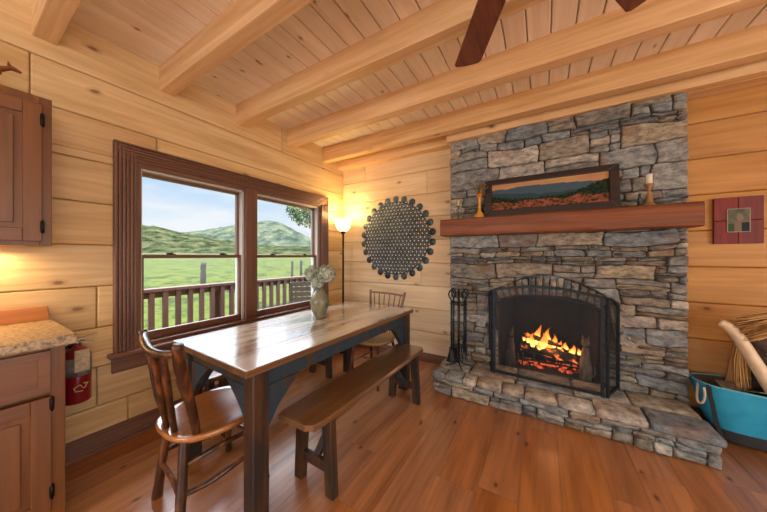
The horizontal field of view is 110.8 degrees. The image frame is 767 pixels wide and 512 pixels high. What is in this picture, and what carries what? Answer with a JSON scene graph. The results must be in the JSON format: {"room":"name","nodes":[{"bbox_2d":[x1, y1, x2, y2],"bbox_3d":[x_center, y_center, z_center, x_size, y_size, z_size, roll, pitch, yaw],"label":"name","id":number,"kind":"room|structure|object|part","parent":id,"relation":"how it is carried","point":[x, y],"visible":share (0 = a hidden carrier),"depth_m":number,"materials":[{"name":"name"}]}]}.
{"room":"cabin dining room","nodes":[
{"label":"cabin dining room","id":0,"kind":"room"},
{"bbox_2d":[0,0,343,443],"bbox_3d":[-2.347,-0.085,1.189,0.150,2.810,6.830,0,0,31],"label":"wall","id":1,"kind":"structure","parent":0,"point":[101,92],"depth_m":1.78,"materials":[{"name":"brown wood"}]},
{"bbox_2d":[0,84,51,246],"bbox_3d":[-2.191,-0.439,0.963,0.348,0.773,1.202,0,0,31],"label":"upper cabinet","id":2,"kind":"object","parent":1,"relation":"attached to","point":[25,118],"visible":1,"depth_m":1.32,"materials":[{"name":"brown wood"}]},
{"bbox_2d":[0,61,21,74],"bbox_3d":[-1.897,-0.893,1.250,0.047,0.137,0.227,0,0,31],"label":"animal figurine","id":3,"kind":"object","parent":2,"relation":"on","point":[9,67],"visible":1,"depth_m":1.31,"materials":[{"name":"brown wood"}]},
{"bbox_3d":[-1.918,-0.427,1.123,0.015,0.585,0.468,0,0,31],"label":"door panel","id":4,"kind":"part","parent":2,"relation":"part of","materials":[{"name":"brown wood"}]},
{"bbox_3d":[-1.916,-0.748,1.122,0.019,0.065,0.458,0,0,31],"label":"door rail","id":5,"kind":"part","parent":2,"relation":"part of","materials":[{"name":"brown wood"}]},
{"bbox_3d":[-1.916,-0.107,1.122,0.019,0.065,0.458,0,0,31],"label":"door rail","id":6,"kind":"part","parent":2,"relation":"part of","materials":[{"name":"brown wood"}]},
{"bbox_2d":[65,332,96,405],"bbox_3d":[-1.887,0.694,1.646,0.140,0.403,0.153,0,0,-29],"label":"fire extinguisher","id":7,"kind":"object","parent":1,"relation":"attached to","point":[78,359],"visible":0.76,"depth_m":1.60,"materials":[{"name":"red metal"}]},
{"bbox_3d":[-1.875,0.517,1.663,0.018,0.050,0.106,0,0,31],"label":"handle","id":8,"kind":"part","parent":7,"relation":"part of","materials":[{"name":"grey"}]},
{"bbox_2d":[65,383,218,466],"bbox_3d":[-1.306,1.235,2.752,0.032,0.130,2.780,0,0,31],"label":"baseboard","id":9,"kind":"structure","parent":1,"relation":"attached to","point":[81,448],"depth_m":1.81,"materials":[{"name":"brown wood"}]},
{"bbox_2d":[107,139,330,373],"bbox_3d":[-1.361,0.003,2.764,0.225,1.615,2.185,0,0,31],"label":"window","id":10,"kind":"structure","parent":1,"relation":"in","point":[131,162],"depth_m":2.17,"materials":[{"name":"glass"},{"name":"brown stained wood"}]},
{"bbox_3d":[-1.658,-0.003,2.342,0.079,1.285,0.779,0,0,31],"label":"sash rail","id":11,"kind":"part","parent":10,"relation":"part of","materials":[{"name":"brown wood"}]},
{"bbox_3d":[-1.313,-0.745,2.735,0.036,0.120,2.121,0,0,31],"label":"head casing","id":12,"kind":"part","parent":10,"relation":"part of","materials":[{"name":"brown wood"}]},
{"bbox_3d":[-1.155,-0.003,3.183,0.079,1.285,0.884,0,0,31],"label":"sash rail","id":13,"kind":"part","parent":10,"relation":"part of","materials":[{"name":"brown wood"}]},
{"bbox_2d":[25,0,766,147],"bbox_3d":[0.711,-1.620,-0.321,7.050,0.300,7.580,0,0,31],"label":"ceiling","id":14,"kind":"structure","parent":0,"point":[153,31],"depth_m":1.82,"materials":[{"name":"brown wood"}]},
{"bbox_2d":[31,0,81,45],"bbox_3d":[0.850,-1.383,-0.138,6.800,0.193,0.097,0,0,31],"label":"ceiling beam","id":15,"kind":"structure","parent":14,"relation":"attached to","point":[50,19],"depth_m":1.45,"materials":[{"name":"brown wood"}]},
{"bbox_2d":[159,0,313,95],"bbox_3d":[1.158,-1.383,0.377,6.800,0.193,0.097,0,0,31],"label":"ceiling beam","id":16,"kind":"structure","parent":14,"relation":"attached to","point":[243,22],"depth_m":1.62,"materials":[{"name":"brown wood"}]},
{"bbox_2d":[455,0,645,66],"bbox_3d":[0.395,-1.236,0.706,1.413,0.407,1.401,0,0,31],"label":"ceiling fan","id":17,"kind":"object","parent":16,"relation":"hanging from","point":[486,13],"visible":1,"depth_m":1.21,"materials":[{"name":"brown wood"}]},
{"bbox_3d":[0.449,-1.050,1.189,0.142,0.033,0.538,0,0,2],"label":"blade","id":18,"kind":"part","parent":17,"relation":"part of","materials":[{"name":"brown wood"}]},
{"bbox_3d":[0.844,-1.050,0.944,0.538,0.033,0.142,0,0,-28],"label":"blade","id":19,"kind":"part","parent":17,"relation":"part of","materials":[{"name":"brown wood"}]},
{"bbox_2d":[236,0,544,126],"bbox_3d":[1.466,-1.383,0.892,6.800,0.193,0.097,0,0,31],"label":"ceiling beam","id":20,"kind":"structure","parent":14,"relation":"attached to","point":[440,22],"depth_m":1.77,"materials":[{"name":"brown wood"}]},
{"bbox_2d":[287,0,766,147],"bbox_3d":[1.774,-1.383,1.407,6.800,0.193,0.097,0,0,31],"label":"ceiling beam","id":21,"kind":"structure","parent":14,"relation":"attached to","point":[616,29],"depth_m":1.80,"materials":[{"name":"brown wood"}]},
{"bbox_2d":[323,23,766,162],"bbox_3d":[2.083,-1.383,1.922,6.800,0.193,0.097,0,0,31],"label":"ceiling beam","id":22,"kind":"structure","parent":14,"relation":"attached to","point":[746,45],"depth_m":2.15,"materials":[{"name":"brown wood"}]},
{"bbox_2d":[343,149,450,356],"bbox_3d":[0.157,-0.085,3.583,1.688,2.810,0.150,0,0,31],"label":"wall","id":23,"kind":"structure","parent":0,"point":[424,178],"depth_m":3.38,"materials":[{"name":"brown wood"}]},
{"bbox_2d":[362,196,435,279],"bbox_3d":[0.155,-0.235,3.481,1.112,1.120,0.093,0,0,31],"label":"wall art","id":24,"kind":"object","parent":23,"relation":"attached to","point":[376,238],"visible":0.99,"depth_m":3.43,"materials":[{"name":"grey metal"}]},
{"bbox_2d":[409,270,414,276],"bbox_3d":[0.374,0.218,3.384,0.096,0.096,0.034,0,0,31],"label":"disc","id":25,"kind":"object","parent":24,"relation":"on","point":[411,272],"depth_m":3.37,"materials":[{"name":"grey metal"}]},
{"bbox_2d":[417,264,422,270],"bbox_3d":[0.461,0.148,3.332,0.096,0.096,0.034,0,0,31],"label":"disc","id":26,"kind":"object","parent":24,"relation":"on","point":[419,267],"depth_m":3.31,"materials":[{"name":"grey metal"}]},
{"bbox_2d":[422,257,428,263],"bbox_3d":[0.532,0.056,3.290,0.096,0.096,0.034,0,0,31],"label":"disc","id":27,"kind":"object","parent":24,"relation":"on","point":[425,260],"depth_m":3.28,"materials":[{"name":"grey metal"}]},
{"bbox_2d":[427,248,433,254],"bbox_3d":[0.581,-0.053,3.261,0.096,0.096,0.034,0,0,31],"label":"disc","id":28,"kind":"object","parent":24,"relation":"on","point":[430,251],"depth_m":3.24,"materials":[{"name":"grey metal"}]},
{"bbox_2d":[430,238,435,244],"bbox_3d":[0.606,-0.173,3.245,0.096,0.096,0.034,0,0,31],"label":"disc","id":29,"kind":"object","parent":24,"relation":"on","point":[432,241],"depth_m":3.23,"materials":[{"name":"grey metal"}]},
{"bbox_2d":[355,344,445,364],"bbox_3d":[0.110,1.248,3.512,1.640,0.105,0.020,0,0,31],"label":"baseboard","id":30,"kind":"structure","parent":23,"relation":"attached to","point":[427,357],"depth_m":3.26,"materials":[{"name":"brown wood"}]},
{"bbox_2d":[65,346,766,511],"bbox_3d":[0.588,1.330,-0.643,6.810,0.060,6.700,0,0,31],"label":"floor","id":31,"kind":"structure","parent":0,"point":[442,453],"depth_m":1.60,"materials":[{"name":"brown wood"}]},
{"bbox_2d":[0,345,64,511],"bbox_3d":[-2.070,0.865,0.895,0.560,0.870,1.210,0,0,31],"label":"base cabinet","id":32,"kind":"object","parent":31,"relation":"on","point":[32,384],"visible":0.91,"depth_m":1.19,"materials":[{"name":"brown wood"}]},
{"bbox_3d":[-1.706,0.925,1.001,0.015,0.430,0.456,0,0,31],"label":"door panel","id":33,"kind":"part","parent":32,"relation":"part of","materials":[{"name":"brown wood"}]},
{"bbox_3d":[-1.704,0.685,1.000,0.019,0.060,0.446,0,0,31],"label":"door rail","id":34,"kind":"part","parent":32,"relation":"part of","materials":[{"name":"brown wood"}]},
{"bbox_3d":[-1.704,0.538,0.998,0.022,0.196,0.562,0,0,31],"label":"drawer","id":35,"kind":"part","parent":32,"relation":"part of","materials":[{"name":"brown wood"}]},
{"bbox_2d":[0,319,76,356],"bbox_3d":[-2.074,0.404,0.918,0.593,0.048,1.245,0,0,31],"label":"countertop","id":36,"kind":"structure","parent":32,"relation":"on","point":[18,338],"depth_m":1.27,"materials":[{"name":"stone"}]},
{"bbox_2d":[0,306,49,325],"bbox_3d":[-2.323,0.340,1.061,0.020,0.079,1.235,0,0,31],"label":"board","id":37,"kind":"object","parent":36,"relation":"on","point":[14,316],"visible":1,"depth_m":1.50,"materials":[{"name":"brown wood"}]},
{"bbox_2d":[137,329,269,511],"bbox_3d":[-0.946,0.829,1.424,0.555,0.954,0.583,0,0,31],"label":"chair","id":38,"kind":"object","parent":31,"relation":"on","point":[206,415],"visible":0.9,"depth_m":1.28,"materials":[{"name":"brown wood"}]},
{"bbox_3d":[-1.139,0.608,1.319,0.045,0.511,0.137,0,0,17],"label":"post","id":39,"kind":"part","parent":38,"relation":"part of","materials":[{"name":"brown wood"}]},
{"bbox_3d":[-1.016,0.393,1.168,0.357,0.070,0.072,0,0,31],"label":"crest rail","id":40,"kind":"part","parent":38,"relation":"part of","materials":[{"name":"brown wood"}]},
{"bbox_3d":[-1.185,1.085,1.417,0.132,0.439,0.049,0,0,18],"label":"leg","id":41,"kind":"part","parent":38,"relation":"part of","materials":[{"name":"brown wood"}]},
{"bbox_3d":[-0.954,1.085,1.250,0.051,0.434,0.082,0,0,-11],"label":"leg","id":42,"kind":"part","parent":38,"relation":"part of","materials":[{"name":"brown wood"}]},
{"bbox_3d":[-0.879,0.613,1.179,0.053,0.505,0.234,0,0,-17],"label":"post","id":43,"kind":"part","parent":38,"relation":"part of","materials":[{"name":"brown wood"}]},
{"bbox_3d":[-0.948,0.863,1.482,0.466,0.033,0.484,0,0,31],"label":"seat","id":44,"kind":"part","parent":38,"relation":"part of","materials":[{"name":"brown wood"}]},
{"bbox_3d":[-1.013,1.086,1.727,0.045,0.440,0.148,0,0,-26],"label":"leg","id":45,"kind":"part","parent":38,"relation":"part of","materials":[{"name":"brown wood"}]},
{"bbox_2d":[204,356,331,436],"bbox_3d":[-0.972,1.075,2.446,0.310,0.450,1.390,0,0,32],"label":"bench","id":46,"kind":"object","parent":31,"relation":"on","point":[215,376],"visible":0.22,"depth_m":2.03,"materials":[{"name":"brown wood"}]},
{"bbox_3d":[-1.348,1.091,2.050,0.090,0.418,0.044,0,0,32],"label":"leg","id":47,"kind":"part","parent":46,"relation":"part of","materials":[{"name":"brown wood"}]},
{"bbox_3d":[-0.972,0.866,2.446,0.281,0.032,1.390,0,0,32],"label":"seat","id":48,"kind":"part","parent":46,"relation":"part of","materials":[{"name":"brown wood"}]},
{"bbox_3d":[-1.161,1.091,1.934,0.090,0.418,0.044,0,0,32],"label":"leg","id":49,"kind":"part","parent":46,"relation":"part of","materials":[{"name":"brown wood"}]},
{"bbox_3d":[-0.782,1.091,2.959,0.090,0.418,0.044,0,0,32],"label":"leg","id":50,"kind":"part","parent":46,"relation":"part of","materials":[{"name":"brown wood"}]},
{"bbox_3d":[-0.595,1.091,2.842,0.090,0.418,0.044,0,0,32],"label":"leg","id":51,"kind":"part","parent":46,"relation":"part of","materials":[{"name":"brown wood"}]},
{"bbox_2d":[172,301,412,511],"bbox_3d":[-0.514,0.915,2.155,0.832,0.770,1.712,0,0,33],"label":"dining table","id":52,"kind":"object","parent":31,"relation":"on","point":[259,361],"visible":0.9,"depth_m":1.57,"materials":[{"name":"brown wood"}]},
{"bbox_3d":[-1.232,0.931,1.702,0.086,0.737,0.086,0,0,33],"label":"leg","id":53,"kind":"part","parent":52,"relation":"part of","materials":[{"name":"black wood"}]},
{"bbox_3d":[-0.630,0.931,1.314,0.086,0.737,0.086,0,0,33],"label":"leg","id":54,"kind":"part","parent":52,"relation":"part of","materials":[{"name":"brown wood"}]},
{"bbox_2d":[303,265,336,318],"bbox_3d":[-0.539,0.299,2.251,0.334,0.460,0.184,0,0,31],"label":"flower vase","id":55,"kind":"object","parent":52,"relation":"on","point":[319,301],"visible":1,"depth_m":2.20,"materials":[{"name":"ceramic"}]},
{"bbox_3d":[-0.398,0.931,2.996,0.086,0.737,0.086,0,0,33],"label":"leg","id":56,"kind":"part","parent":52,"relation":"part of","materials":[{"name":"brown wood"}]},
{"bbox_3d":[0.204,0.931,2.608,0.086,0.737,0.086,0,0,33],"label":"leg","id":57,"kind":"part","parent":52,"relation":"part of","materials":[{"name":"grey wood"}]},
{"bbox_2d":[333,218,353,353],"bbox_3d":[-0.557,0.396,3.655,0.289,1.806,0.289,0,0,31],"label":"floor lamp","id":58,"kind":"object","parent":31,"relation":"on","point":[343,225],"visible":0.8,"depth_m":3.61,"materials":[{"name":"brown metal"}]},
{"bbox_3d":[-0.557,-0.421,3.655,0.289,0.171,0.289,0,0,31],"label":"lamp shade","id":59,"kind":"part","parent":58,"relation":"part of","materials":[{"name":"white glass"}]},
{"bbox_2d":[278,344,422,500],"bbox_3d":[-0.099,1.075,1.953,0.310,0.450,1.390,0,0,32],"label":"bench","id":60,"kind":"object","parent":31,"relation":"on","point":[320,408],"visible":1,"depth_m":1.56,"materials":[{"name":"brown wood"}]},
{"bbox_3d":[-0.478,1.091,1.560,0.090,0.418,0.044,0,0,32],"label":"leg","id":61,"kind":"part","parent":60,"relation":"part of","materials":[{"name":"brown wood"}]},
{"bbox_3d":[-0.292,1.091,1.442,0.090,0.418,0.044,0,0,32],"label":"leg","id":62,"kind":"part","parent":60,"relation":"part of","materials":[{"name":"brown wood"}]},
{"bbox_3d":[-0.099,0.866,1.953,0.281,0.032,1.390,0,0,32],"label":"seat","id":63,"kind":"part","parent":60,"relation":"part of","materials":[{"name":"brown wood"}]},
{"bbox_3d":[0.094,1.091,2.464,0.090,0.418,0.044,0,0,32],"label":"leg","id":64,"kind":"part","parent":60,"relation":"part of","materials":[{"name":"brown wood"}]},
{"bbox_3d":[0.280,1.091,2.346,0.090,0.418,0.044,0,0,32],"label":"leg","id":65,"kind":"part","parent":60,"relation":"part of","materials":[{"name":"brown wood"}]},
{"bbox_2d":[348,289,405,390],"bbox_3d":[-0.081,0.850,2.849,0.496,0.906,0.505,0,0,34],"label":"spindle chair","id":66,"kind":"object","parent":31,"relation":"on","point":[385,338],"visible":0.42,"depth_m":2.84,"materials":[{"name":"brown wood"}]},
{"bbox_3d":[-0.335,1.090,2.776,0.099,0.425,0.034,0,0,-20],"label":"leg","id":67,"kind":"part","parent":66,"relation":"part of","materials":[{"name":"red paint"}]},
{"bbox_3d":[-0.152,0.629,3.107,0.032,0.466,0.134,0,0,0],"label":"post","id":68,"kind":"part","parent":66,"relation":"part of","materials":[{"name":"brown wood"}]},
{"bbox_3d":[-0.142,1.090,3.053,0.035,0.426,0.118,0,0,1],"label":"leg","id":69,"kind":"part","parent":66,"relation":"part of","materials":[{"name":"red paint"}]},
{"bbox_3d":[-0.105,0.868,2.813,0.442,0.034,0.420,0,0,34],"label":"seat","id":70,"kind":"part","parent":66,"relation":"part of","materials":[{"name":"brown wood"}]},
{"bbox_3d":[-0.053,1.090,2.586,0.034,0.425,0.099,0,0,-2],"label":"leg","id":71,"kind":"part","parent":66,"relation":"part of","materials":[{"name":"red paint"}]},
{"bbox_3d":[0.043,0.430,3.033,0.460,0.029,0.061,0,0,34],"label":"crest rail","id":72,"kind":"part","parent":66,"relation":"part of","materials":[{"name":"brown wood"}]},
{"bbox_3d":[0.184,0.629,2.880,0.134,0.466,0.032,0,0,-22],"label":"post","id":73,"kind":"part","parent":66,"relation":"part of","materials":[{"name":"brown wood"}]},
{"bbox_2d":[432,92,726,469],"bbox_3d":[1.597,0.000,2.626,1.875,2.600,1.354,0,0,31],"label":"fireplace","id":74,"kind":"object","parent":31,"relation":"on","point":[645,272],"depth_m":2.22,"materials":[{"name":"stone"}]},
{"bbox_2d":[445,288,471,370],"bbox_3d":[0.748,0.712,2.648,0.224,0.770,0.226,0,0,38],"label":"fireplace tool set","id":75,"kind":"object","parent":74,"relation":"on","point":[454,353],"visible":1,"depth_m":2.64,"materials":[{"name":"black metal"}]},
{"bbox_2d":[505,325,518,366],"bbox_3d":[1.362,0.903,2.787,0.126,0.397,0.357,0,0,31],"label":"andiron","id":76,"kind":"object","parent":74,"relation":"in","point":[510,356],"visible":1,"depth_m":2.65,"materials":[{"name":"grey metal"}]},
{"bbox_2d":[519,332,568,351],"bbox_3d":[1.631,0.895,2.705,0.439,0.156,0.076,0,0,41],"label":"log","id":77,"kind":"object","parent":74,"relation":"on","point":[520,336],"visible":0.21,"depth_m":2.60,"materials":[{"name":"brown wood"}]},
{"bbox_2d":[521,332,561,347],"bbox_3d":[1.576,0.841,2.652,0.355,0.117,0.048,0,0,20],"label":"log","id":78,"kind":"object","parent":77,"relation":"on","point":[537,338],"visible":0.88,"depth_m":2.64,"materials":[{"name":"brown wood"}]},
{"bbox_2d":[519,357,578,373],"bbox_3d":[1.662,1.084,2.624,0.584,0.032,0.237,0,0,31],"label":"embers","id":79,"kind":"object","parent":74,"relation":"in","point":[525,362],"visible":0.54,"depth_m":2.60,"materials":[{"name":"orange wood"}]},
{"bbox_3d":[1.670,1.034,2.624,0.570,0.132,0.302,0,0,31],"label":"fire grate","id":80,"kind":"part","parent":74,"relation":"part of","materials":[{"name":"black metal"}]},
{"bbox_2d":[520,341,579,364],"bbox_3d":[1.637,0.951,2.598,0.532,0.120,0.103,0,0,43],"label":"log","id":81,"kind":"object","parent":74,"relation":"on","point":[553,353],"visible":0.84,"depth_m":2.55,"materials":[{"name":"brown wood"}]},
{"bbox_2d":[523,326,580,354],"bbox_3d":[1.648,0.815,2.609,0.495,0.290,0.117,0,0,31],"label":"fire","id":82,"kind":"object","parent":81,"relation":"on","point":[542,344],"visible":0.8,"depth_m":2.62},
{"bbox_2d":[489,285,619,398],"bbox_3d":[1.449,0.678,2.339,1.018,0.844,0.250,0,0,31],"label":"fire screen","id":83,"kind":"object","parent":74,"relation":"on","point":[605,392],"visible":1,"depth_m":2.17,"materials":[{"name":"black metal"}]},
{"bbox_3d":[1.056,0.711,2.609,0.020,0.779,0.188,0,0,16],"label":"frame","id":84,"kind":"part","parent":83,"relation":"part of","materials":[{"name":"black metal"}]},
{"bbox_3d":[1.833,0.711,2.116,0.255,0.778,0.022,0,0,-33],"label":"frame","id":85,"kind":"part","parent":83,"relation":"part of","materials":[{"name":"black metal"}]},
{"bbox_2d":[440,201,704,236],"bbox_3d":[1.434,-0.290,2.357,1.850,0.172,0.231,0,0,31],"label":"mantel shelf","id":86,"kind":"object","parent":74,"relation":"attached to","point":[682,215],"visible":1,"depth_m":2.12,"materials":[{"name":"brown wood"}]},
{"bbox_2d":[456,199,461,218],"bbox_3d":[0.778,-0.484,2.751,0.072,0.216,0.072,0,0,31],"label":"candlestick","id":87,"kind":"object","parent":86,"relation":"on","point":[458,206],"visible":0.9,"depth_m":2.74,"materials":[{"name":"grey metal"}]},
{"bbox_2d":[473,183,487,217],"bbox_3d":[0.956,-0.551,2.605,0.096,0.351,0.121,0,0,-40],"label":"vase","id":88,"kind":"object","parent":86,"relation":"on","point":[479,195],"visible":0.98,"depth_m":2.60,"materials":[{"name":"ceramic"}]},
{"bbox_2d":[484,163,620,216],"bbox_3d":[1.461,-0.567,2.398,1.030,0.374,0.074,0,0,31],"label":"framed painting","id":89,"kind":"object","parent":86,"relation":"on","point":[595,187],"visible":1,"depth_m":2.35,"materials":[{"name":"brown wood"}]},
{"bbox_2d":[637,193,642,205],"bbox_3d":[1.946,-0.426,2.015,0.032,0.097,0.077,0,0,31],"label":"bird figurine","id":90,"kind":"object","parent":86,"relation":"on","point":[639,199],"visible":0.96,"depth_m":2.00,"materials":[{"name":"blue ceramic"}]},
{"bbox_2d":[643,174,655,204],"bbox_3d":[2.009,-0.502,2.003,0.100,0.252,0.100,0,0,31],"label":"candlestick","id":91,"kind":"object","parent":86,"relation":"on","point":[649,177],"visible":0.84,"depth_m":1.99,"materials":[{"name":"brown wood"}]},
{"bbox_2d":[646,174,652,183],"bbox_3d":[2.009,-0.585,2.003,0.038,0.086,0.038,0,0,31],"label":"candle","id":92,"kind":"object","parent":91,"relation":"on","point":[649,177],"depth_m":1.99,"materials":[{"name":"beige wax"}]},
{"bbox_2d":[579,334,595,381],"bbox_3d":[1.885,0.903,2.473,0.126,0.397,0.357,0,0,31],"label":"andiron","id":93,"kind":"object","parent":74,"relation":"in","point":[585,364],"visible":1,"depth_m":2.34,"materials":[{"name":"metal"}]},
{"bbox_2d":[689,373,766,451],"bbox_3d":[2.591,1.085,1.766,0.746,0.409,0.386,0,0,31],"label":"carrier","id":94,"kind":"object","parent":31,"relation":"on","point":[740,418],"visible":0.88,"depth_m":1.77,"materials":[{"name":"teal fabric"}]},
{"bbox_3d":[2.239,0.977,1.873,0.032,0.137,0.100,0,0,31],"label":"rope handle","id":95,"kind":"part","parent":94,"relation":"part of","materials":[{"name":"beige fabric"}]},
{"bbox_2d":[725,341,735,382],"bbox_3d":[2.499,0.930,1.922,0.114,0.660,0.015,0,0,31],"label":"board","id":96,"kind":"object","parent":94,"relation":"in","point":[729,375],"visible":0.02,"depth_m":1.91,"materials":[{"name":"brown wood"}]},
{"bbox_2d":[715,379,766,394],"bbox_3d":[2.452,0.910,1.788,0.211,0.081,0.208,0,0,31],"label":"newspaper","id":97,"kind":"object","parent":94,"relation":"in","point":[724,384],"visible":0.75,"depth_m":1.85,"materials":[{"name":"grey paper"}]},
{"bbox_2d":[732,346,750,392],"bbox_3d":[2.444,0.717,1.808,0.069,0.438,0.076,0,0,31],"label":"straw broom","id":98,"kind":"object","parent":97,"relation":"on","point":[742,369],"visible":0.57,"depth_m":1.80,"materials":[{"name":"brown"}]},
{"bbox_2d":[717,320,766,392],"bbox_3d":[2.491,0.846,1.738,0.397,0.813,0.137,0,0,18],"label":"stick","id":99,"kind":"object","parent":94,"relation":"in","point":[757,366],"visible":0.98,"depth_m":1.74,"materials":[{"name":"beige wood"}]},
{"bbox_2d":[744,331,766,396],"bbox_3d":[2.591,0.855,1.742,0.276,0.814,0.109,0,0,31],"label":"log","id":100,"kind":"object","parent":94,"relation":"in","point":[760,346],"visible":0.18,"depth_m":1.77,"materials":[{"name":"wood"}]},
{"bbox_2d":[726,311,766,341],"bbox_3d":[2.527,0.456,1.714,0.412,0.223,0.173,0,0,31],"label":"straw broom","id":101,"kind":"object","parent":100,"relation":"on","point":[756,323],"visible":0.94,"depth_m":1.74,"materials":[{"name":"brown"}]},
{"bbox_2d":[685,85,766,406],"bbox_3d":[3.867,-0.085,1.363,3.364,2.810,0.150,0,0,31],"label":"wall","id":102,"kind":"structure","parent":0,"point":[727,132],"depth_m":2.04,"materials":[{"name":"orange wood"}]},
{"bbox_2d":[338,58,766,170],"bbox_3d":[2.219,-1.357,2.130,6.780,0.225,0.245,0,0,31],"label":"ceiling beam","id":103,"kind":"structure","parent":102,"relation":"attached to","point":[752,74],"depth_m":2.21,"materials":[{"name":"brown wood"}]},
{"bbox_2d":[689,405,706,420],"bbox_3d":[3.791,1.248,1.309,3.240,0.105,0.020,0,0,31],"label":"baseboard","id":104,"kind":"structure","parent":102,"relation":"attached to","point":[697,410],"depth_m":2.08,"materials":[{"name":"brown wood"}]},
{"bbox_2d":[713,195,763,243],"bbox_3d":[2.650,-0.267,1.981,0.242,0.347,0.031,0,0,31],"label":"picture frame","id":105,"kind":"object","parent":102,"relation":"attached to","point":[734,218],"visible":1,"depth_m":1.97,"materials":[{"name":"red wood"}]},
{"bbox_2d":[726,208,750,231],"bbox_3d":[2.643,-0.267,1.972,0.114,0.177,0.007,0,0,31],"label":"photo","id":106,"kind":"object","parent":105,"relation":"attached to","point":[737,219],"depth_m":1.97,"materials":[{"name":"multicoloured paper"}]},
{"bbox_3d":[-2.179,1.500,3.344,1.675,0.300,9.500,0,0,31],"label":"floor","id":107,"kind":"structure","parent":0,"visible":0},
{"bbox_2d":[144,276,310,330],"bbox_3d":[-2.491,1.005,4.055,0.180,1.190,8.400,0,0,31],"label":"deck railing","id":108,"kind":"object","parent":107,"relation":"on","point":[216,291],"visible":0.24,"depth_m":3.84,"materials":[{"name":"brown wood"}]},
{"bbox_3d":[-2.560,1.025,4.027,0.090,1.150,0.090,0,0,31],"label":"post","id":109,"kind":"part","parent":108,"relation":"part of","materials":[{"name":"brown wood"}]},
{"bbox_3d":[-2.474,0.470,4.045,0.140,0.120,8.400,0,0,31],"label":"rail","id":110,"kind":"part","parent":108,"relation":"part of","materials":[{"name":"brown wood"}]},
{"bbox_2d":[290,281,310,303],"bbox_3d":[-1.357,0.904,4.697,0.570,0.957,0.660,0,0,-17],"label":"porch chair","id":111,"kind":"object","parent":107,"relation":"on","point":[293,299],"visible":0.22,"depth_m":4.36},
{"label":"outside","id":112,"kind":"structure","parent":0,"visible":0},
{"bbox_2d":[183,220,310,245],"bbox_3d":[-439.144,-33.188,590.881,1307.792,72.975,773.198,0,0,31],"label":"hill","id":113,"kind":"structure","parent":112,"point":[269,233],"depth_m":453.35,"materials":[{"name":"green plant"}]},
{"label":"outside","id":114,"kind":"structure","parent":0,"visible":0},
{"bbox_2d":[142,253,310,330],"bbox_3d":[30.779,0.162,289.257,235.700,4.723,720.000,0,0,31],"label":"meadow","id":115,"kind":"structure","parent":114,"point":[158,272],"depth_m":18.56,"materials":[{"name":"green plant"}]},
{"bbox_2d":[200,262,206,283],"bbox_3d":[-8.673,1.073,12.745,0.286,1.566,0.280,0,0,31],"label":"fence post","id":116,"kind":"object","parent":115,"relation":"on","point":[203,264],"visible":0.7,"depth_m":12.65,"materials":[{"name":"grey wood"}]},
{"bbox_2d":[291,261,293,276],"bbox_3d":[-5.963,1.108,17.276,0.178,1.590,0.198,0,0,3],"label":"fence post","id":117,"kind":"object","parent":115,"relation":"on","point":[292,262],"visible":0.69,"depth_m":17.21,"materials":[{"name":"grey wood"}]},
{"bbox_2d":[284,206,310,228],"bbox_3d":[-2.754,-1.432,12.855,2.361,7.483,4.784,0,0,31],"label":"leafy tree","id":118,"kind":"object","parent":115,"relation":"on","point":[293,210],"visible":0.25,"depth_m":11.40,"materials":[{"name":"green plant"}]},
{"bbox_2d":[300,260,302,275],"bbox_3d":[-5.579,1.088,17.922,0.208,1.632,0.224,0,0,9],"label":"fence post","id":119,"kind":"object","parent":115,"relation":"on","point":[301,261],"visible":0.67,"depth_m":17.83,"materials":[{"name":"grey wood"}]},
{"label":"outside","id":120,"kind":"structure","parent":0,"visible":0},
{"bbox_2d":[142,225,310,254],"bbox_3d":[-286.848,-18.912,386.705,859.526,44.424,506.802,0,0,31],"label":"hill","id":121,"kind":"structure","parent":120,"point":[155,239],"depth_m":264.69,"materials":[{"name":"green plant"}]}
]}

